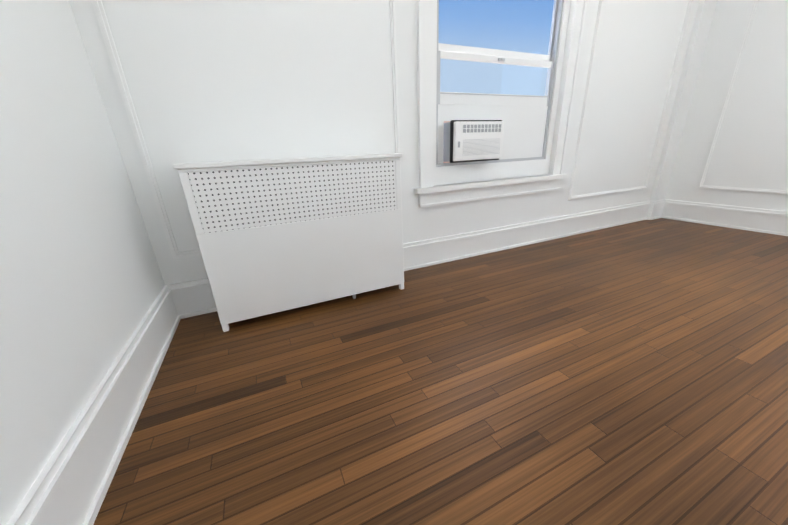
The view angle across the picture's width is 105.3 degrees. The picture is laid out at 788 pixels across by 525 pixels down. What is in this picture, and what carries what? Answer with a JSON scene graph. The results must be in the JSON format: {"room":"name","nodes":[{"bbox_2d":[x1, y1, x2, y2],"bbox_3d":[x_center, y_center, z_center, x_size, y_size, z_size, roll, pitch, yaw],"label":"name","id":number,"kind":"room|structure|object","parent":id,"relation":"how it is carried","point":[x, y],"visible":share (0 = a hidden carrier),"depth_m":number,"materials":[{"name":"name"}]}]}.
{"room":"empty apartment room","nodes":[
{"label":"empty apartment room","id":0,"kind":"room"},
{"bbox_2d":[0,0,164,524],"bbox_3d":[-0.731,-0.405,-0.184,0.150,2.950,3.550,-11,22,-22],"label":"wall","id":1,"kind":"structure","parent":0,"point":[82,284],"depth_m":0.94,"materials":[{"name":"white paint"}]},
{"bbox_2d":[69,0,698,284],"bbox_3d":[0.870,-1.427,2.384,5.360,2.950,0.150,-11,22,-22],"label":"wall","id":2,"kind":"structure","parent":0,"point":[220,80],"depth_m":1.79,"materials":[{"name":"white paint"}]},
{"bbox_2d":[91,0,402,258],"bbox_3d":[-0.648,-1.056,1.684,1.480,1.930,0.017,-11,22,-22],"label":"trim","id":3,"kind":"structure","parent":2,"relation":"attached to","point":[120,78],"depth_m":1.58,"materials":[{"name":"white paint"}]},
{"bbox_2d":[436,0,563,166],"bbox_3d":[0.807,-1.556,2.301,1.170,1.505,0.073,-11,22,-22],"label":"window","id":4,"kind":"structure","parent":2,"relation":"in","point":[525,118],"depth_m":2.41,"materials":[{"name":"white metal"}]},
{"bbox_2d":[443,120,503,162],"bbox_3d":[0.541,-1.001,2.508,0.470,0.295,0.539,-11,22,-22],"label":"air conditioner unit","id":5,"kind":"object","parent":4,"relation":"in","point":[471,140],"visible":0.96,"depth_m":2.27,"materials":[{"name":"white plastic"}]},
{"bbox_2d":[456,124,502,156],"bbox_3d":[0.648,-0.925,2.276,0.415,0.219,0.006,-11,22,-22],"label":"grille","id":6,"kind":"object","parent":5,"relation":"attached to","point":[472,140],"depth_m":2.27,"materials":[{"name":"grey plastic"}]},
{"bbox_2d":[414,0,587,207],"bbox_3d":[0.829,-1.484,2.284,1.600,1.950,0.175,-11,22,-22],"label":"window frame","id":7,"kind":"structure","parent":2,"relation":"attached to","point":[504,179],"depth_m":2.42,"materials":[{"name":"white paint"}]},
{"bbox_2d":[568,0,692,199],"bbox_3d":[2.288,-1.639,2.897,1.300,1.930,0.017,-11,22,-22],"label":"trim","id":8,"kind":"structure","parent":2,"relation":"attached to","point":[571,197],"depth_m":2.95,"materials":[{"name":"white paint"}]},
{"bbox_2d":[93,218,787,524],"bbox_3d":[1.699,0.470,1.291,5.360,0.120,3.850,-11,22,-22],"label":"floor","id":9,"kind":"structure","parent":0,"point":[634,373],"depth_m":1.15,"materials":[{"name":"brown wood"}]},
{"bbox_2d":[173,153,403,331],"bbox_3d":[-0.521,-0.177,1.859,1.149,0.890,0.338,-11,22,-22],"label":"radiator cover","id":10,"kind":"object","parent":9,"relation":"on","point":[277,235],"visible":1,"depth_m":1.67,"materials":[{"name":"white metal"}]},
{"bbox_2d":[650,0,716,200],"bbox_3d":[3.110,-1.835,3.209,0.220,2.750,0.045,-11,22,-22],"label":"wall","id":11,"kind":"structure","parent":0,"point":[697,43],"depth_m":3.20,"materials":[{"name":"white paint"}]},
{"bbox_2d":[7,199,787,524],"bbox_3d":[1.691,0.311,1.232,5.060,0.220,3.550,-11,22,-22],"label":"baseboard","id":12,"kind":"structure","parent":11,"relation":"attached to","point":[73,481],"depth_m":1.37,"materials":[{"name":"white paint"}]},
{"bbox_2d":[665,0,787,210],"bbox_3d":[4.036,-1.323,1.708,0.150,2.950,3.700,-11,22,-22],"label":"wall","id":13,"kind":"structure","parent":0,"point":[750,149],"depth_m":2.94,"materials":[{"name":"white paint"}]},
{"bbox_2d":[697,0,787,194],"bbox_3d":[3.563,-1.602,2.494,0.017,2.030,1.150,-11,22,-22],"label":"trim","id":14,"kind":"structure","parent":13,"relation":"attached to","point":[755,2],"depth_m":2.99,"materials":[{"name":"white paint"}]}
]}

